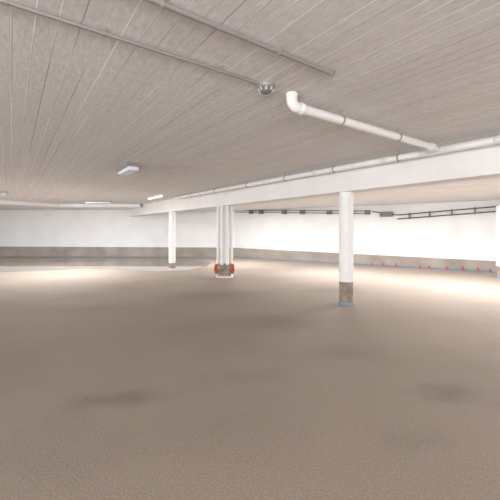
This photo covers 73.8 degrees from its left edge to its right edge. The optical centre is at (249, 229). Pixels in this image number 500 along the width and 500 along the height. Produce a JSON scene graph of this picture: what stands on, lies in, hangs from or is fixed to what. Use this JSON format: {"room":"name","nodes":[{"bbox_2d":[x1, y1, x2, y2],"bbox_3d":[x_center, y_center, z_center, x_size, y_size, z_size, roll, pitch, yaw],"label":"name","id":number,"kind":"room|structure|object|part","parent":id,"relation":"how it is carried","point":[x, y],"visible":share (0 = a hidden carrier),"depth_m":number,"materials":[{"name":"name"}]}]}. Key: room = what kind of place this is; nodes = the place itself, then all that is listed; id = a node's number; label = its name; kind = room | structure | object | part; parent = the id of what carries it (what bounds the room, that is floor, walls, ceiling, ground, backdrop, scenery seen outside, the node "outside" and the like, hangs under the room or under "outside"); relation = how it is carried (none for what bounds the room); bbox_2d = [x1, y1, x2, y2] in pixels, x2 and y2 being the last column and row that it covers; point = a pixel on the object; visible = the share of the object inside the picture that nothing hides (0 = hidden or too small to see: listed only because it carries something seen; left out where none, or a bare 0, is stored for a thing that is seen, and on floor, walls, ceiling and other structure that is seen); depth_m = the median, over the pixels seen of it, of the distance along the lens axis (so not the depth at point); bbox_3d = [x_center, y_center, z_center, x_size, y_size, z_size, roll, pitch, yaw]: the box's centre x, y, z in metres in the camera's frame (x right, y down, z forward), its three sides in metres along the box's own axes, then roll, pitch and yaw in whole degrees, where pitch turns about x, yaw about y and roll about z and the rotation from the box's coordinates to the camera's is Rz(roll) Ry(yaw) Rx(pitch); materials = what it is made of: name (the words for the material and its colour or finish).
{"room":"parking garage","nodes":[
{"label":"parking garage","id":0,"kind":"room"},
{"bbox_2d":[0,210,234,247],"bbox_3d":[-11.442,0.120,20.150,21.122,2.960,0.200,0,0,2],"label":"wall","id":1,"kind":"structure","parent":0,"point":[18,228],"depth_m":19.96,"materials":[{"name":"white paint"}]},
{"bbox_2d":[0,247,234,256],"bbox_3d":[-11.445,1.290,20.035,21.122,0.620,0.030,0,0,2],"label":"baseboard","id":2,"kind":"structure","parent":1,"relation":"attached to","point":[4,251],"depth_m":19.93,"materials":[{"name":"concrete"}]},
{"bbox_2d":[42,256,216,256],"bbox_3d":[-6.907,1.583,19.864,11.194,0.035,0.010,0,0,2],"label":"trim","id":3,"kind":"structure","parent":1,"relation":"attached to","point":[42,256],"depth_m":19.88,"materials":[{"name":"blue"}]},
{"bbox_2d":[0,256,499,499],"bbox_3d":[-3.912,1.700,6.700,36.776,0.200,28.000,0,0,0],"label":"floor","id":4,"kind":"structure","parent":0,"point":[257,383],"depth_m":3.49,"materials":[{"name":"grey concrete"}]},
{"bbox_2d":[0,259,210,271],"bbox_3d":[-10.186,1.596,15.301,16.550,0.001,6.656,0,0,0],"label":"puddle","id":5,"kind":"object","parent":4,"relation":"on","point":[6,265],"visible":1,"depth_m":15.40,"materials":[{"name":"liquid"}]},
{"bbox_2d":[169,212,175,265],"bbox_3d":[-3.509,0.395,15.005,0.300,2.410,0.300,0,0,0],"label":"column","id":6,"kind":"structure","parent":4,"relation":"on","point":[172,215],"depth_m":14.89,"materials":[{"name":"paint"}]},
{"bbox_2d":[214,206,234,277],"bbox_3d":[-0.860,0.395,11.290,0.704,2.410,0.492,0,0,0],"label":"column","id":7,"kind":"structure","parent":4,"relation":"on","point":[226,269],"depth_m":11.13,"materials":[{"name":"paint"}]},
{"bbox_3d":[-0.860,1.570,11.306,0.560,0.060,0.460,0,0,0],"label":"plate","id":8,"kind":"part","parent":7,"relation":"part of","materials":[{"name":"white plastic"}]},
{"bbox_2d":[339,192,353,305],"bbox_3d":[2.080,0.395,7.200,0.304,2.410,0.304,0,0,0],"label":"column","id":9,"kind":"structure","parent":4,"relation":"on","point":[345,198],"depth_m":7.07,"materials":[{"name":"paint"}]},
{"bbox_2d":[496,206,499,277],"bbox_3d":[8.380,0.395,11.100,0.304,2.410,0.304,0,0,0],"label":"column","id":10,"kind":"structure","parent":4,"relation":"on","point":[497,207],"depth_m":11.06,"materials":[{"name":"paint"}]},
{"bbox_2d":[0,0,499,204],"bbox_3d":[-3.912,-1.460,6.700,36.776,0.200,28.000,0,0,0],"label":"ceiling","id":11,"kind":"structure","parent":0,"point":[77,105],"depth_m":3.25,"materials":[{"name":"concrete"}]},
{"bbox_2d":[0,191,6,196],"bbox_3d":[-9.020,-1.315,12.210,0.180,0.090,1.200,0,0,-36],"label":"light","id":12,"kind":"object","parent":11,"relation":"attached to","point":[3,193],"visible":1,"depth_m":11.77,"materials":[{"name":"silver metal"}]},
{"bbox_2d":[0,200,141,209],"bbox_3d":[-13.864,-1.285,15.290,16.232,0.170,10.180,0,0,0],"label":"beam","id":13,"kind":"structure","parent":11,"relation":"attached to","point":[4,205],"depth_m":17.40,"materials":[{"name":"white paint"}]},
{"bbox_2d":[85,201,110,202],"bbox_3d":[-7.166,-1.315,15.699,1.200,0.090,0.120,0,0,0],"label":"light","id":14,"kind":"object","parent":11,"relation":"attached to","point":[85,201],"visible":1,"depth_m":15.65,"materials":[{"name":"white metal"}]},
{"bbox_2d":[117,162,139,175],"bbox_3d":[-2.597,-1.290,7.090,0.240,0.140,0.850,0,0,-36],"label":"light","id":15,"kind":"object","parent":11,"relation":"attached to","point":[128,168],"visible":1,"depth_m":6.83,"materials":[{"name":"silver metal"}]},
{"bbox_2d":[118,166,138,175],"bbox_3d":[-2.597,-1.255,7.090,0.210,0.070,0.820,0,0,-36],"label":"diffuser","id":16,"kind":"object","parent":15,"relation":"attached to","point":[124,170],"depth_m":6.94,"materials":[{"name":"white plastic"}]},
{"bbox_2d":[0,0,258,84],"bbox_3d":[-1.635,-1.333,1.779,4.200,0.053,0.039,0,0,-36],"label":"conduit","id":17,"kind":"object","parent":11,"relation":"attached to","point":[102,32],"visible":1,"depth_m":2.28,"materials":[{"name":"silver metal"}]},
{"bbox_2d":[148,194,162,199],"bbox_3d":[-3.800,-1.315,13.320,0.100,0.090,1.500,0,0,-36],"label":"light","id":18,"kind":"object","parent":11,"relation":"attached to","point":[160,195],"visible":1,"depth_m":13.15,"materials":[{"name":"white plastic"}]},
{"bbox_2d":[144,0,334,75],"bbox_3d":[-1.077,-1.331,1.553,4.418,0.058,0.049,0,0,-36],"label":"conduit","id":19,"kind":"object","parent":11,"relation":"attached to","point":[162,4],"visible":1,"depth_m":2.24,"materials":[{"name":"silver metal"}]},
{"bbox_2d":[257,81,274,94],"bbox_3d":[0.150,-1.317,3.119,0.170,0.087,0.170,0,0,0],"label":"ceiling detector","id":20,"kind":"object","parent":11,"relation":"attached to","point":[264,87],"visible":1,"depth_m":3.07,"materials":[{"name":"silver metal"}]},
{"bbox_2d":[130,136,499,215],"bbox_3d":[2.648,-1.090,6.407,0.400,0.560,33.050,0,0,-36],"label":"beam","id":21,"kind":"structure","parent":11,"relation":"attached to","point":[480,162],"depth_m":6.63,"materials":[{"name":"white paint"}]},
{"bbox_2d":[175,91,499,198],"bbox_3d":[0.174,-1.248,6.330,3.248,0.225,15.201,0,0,-36],"label":"drain pipe","id":22,"kind":"object","parent":11,"relation":"hanging from","point":[431,148],"visible":1,"depth_m":4.79,"materials":[{"name":"white plastic"}]},
{"bbox_2d":[381,156,387,163],"bbox_3d":[2.399,-1.236,5.892,0.134,0.135,0.111,0,0,-36],"label":"coupling","id":23,"kind":"object","parent":22,"relation":"attached to","point":[384,160],"depth_m":5.85,"materials":[{"name":"white plastic"}]},
{"bbox_2d":[418,149,424,157],"bbox_3d":[2.789,-1.232,5.348,0.134,0.135,0.111,0,0,-36],"label":"coupling","id":24,"kind":"object","parent":22,"relation":"attached to","point":[421,153],"depth_m":5.32,"materials":[{"name":"white plastic"}]},
{"bbox_2d":[423,149,431,156],"bbox_3d":[2.824,-1.230,5.299,0.136,0.136,0.100,0,0,-36],"label":"coupling","id":25,"kind":"object","parent":22,"relation":"attached to","point":[425,152],"depth_m":5.27,"materials":[{"name":"white plastic"}]},
{"bbox_2d":[427,142,436,151],"bbox_3d":[2.692,-1.230,4.934,0.090,0.128,0.128,0,0,-36],"label":"pipe fitting","id":26,"kind":"object","parent":22,"relation":"attached to","point":[433,148],"depth_m":4.88,"materials":[{"name":"white plastic"}]},
{"bbox_2d":[493,135,499,144],"bbox_3d":[3.389,-1.226,4.510,0.134,0.135,0.121,0,0,-36],"label":"coupling","id":27,"kind":"object","parent":22,"relation":"attached to","point":[496,139],"depth_m":4.50,"materials":[{"name":"white plastic"}]},
{"bbox_2d":[192,177,499,210],"bbox_3d":[7.592,-1.255,9.209,11.102,0.230,34.022,0,0,-36],"label":"ceiling","id":28,"kind":"structure","parent":0,"point":[487,189],"depth_m":11.68,"materials":[{"name":"white paint"}]},
{"bbox_2d":[235,200,499,260],"bbox_3d":[6.699,0.120,14.708,18.166,2.960,0.200,0,0,34],"label":"wall","id":29,"kind":"structure","parent":0,"point":[466,236],"depth_m":14.90,"materials":[{"name":"white paint"}]},
{"bbox_2d":[241,210,369,214],"bbox_3d":[2.312,-0.954,17.422,7.706,0.485,0.142,0,0,34],"label":"cable tray","id":30,"kind":"object","parent":29,"relation":"attached to","point":[366,212],"visible":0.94,"depth_m":17.15,"materials":[{"name":"grey metal"}]},
{"bbox_3d":[2.289,-0.903,17.414,7.676,0.347,0.044,0,0,34],"label":"rail","id":31,"kind":"part","parent":30,"relation":"part of","materials":[{"name":"grey metal"}]},
{"bbox_3d":[2.289,-1.023,17.414,7.676,0.347,0.044,0,0,34],"label":"rail","id":32,"kind":"part","parent":30,"relation":"part of","materials":[{"name":"grey metal"}]},
{"bbox_2d":[235,248,495,270],"bbox_3d":[6.634,1.325,14.613,18.166,0.550,0.030,0,0,34],"label":"baseboard","id":33,"kind":"structure","parent":29,"relation":"attached to","point":[239,252],"depth_m":15.25,"materials":[{"name":"concrete"}]},
{"bbox_2d":[242,257,495,271],"bbox_3d":[6.727,1.575,14.526,17.915,0.050,0.010,0,0,34],"label":"trim","id":34,"kind":"structure","parent":29,"relation":"attached to","point":[242,257],"depth_m":14.89,"materials":[{"name":"blue"}]},
{"bbox_2d":[372,205,497,219],"bbox_3d":[7.679,-0.702,13.806,5.036,0.486,0.200,0,0,34],"label":"pipes","id":35,"kind":"object","parent":29,"relation":"attached to","point":[382,214],"visible":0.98,"depth_m":13.83,"materials":[{"name":"grey metal"}]}
]}

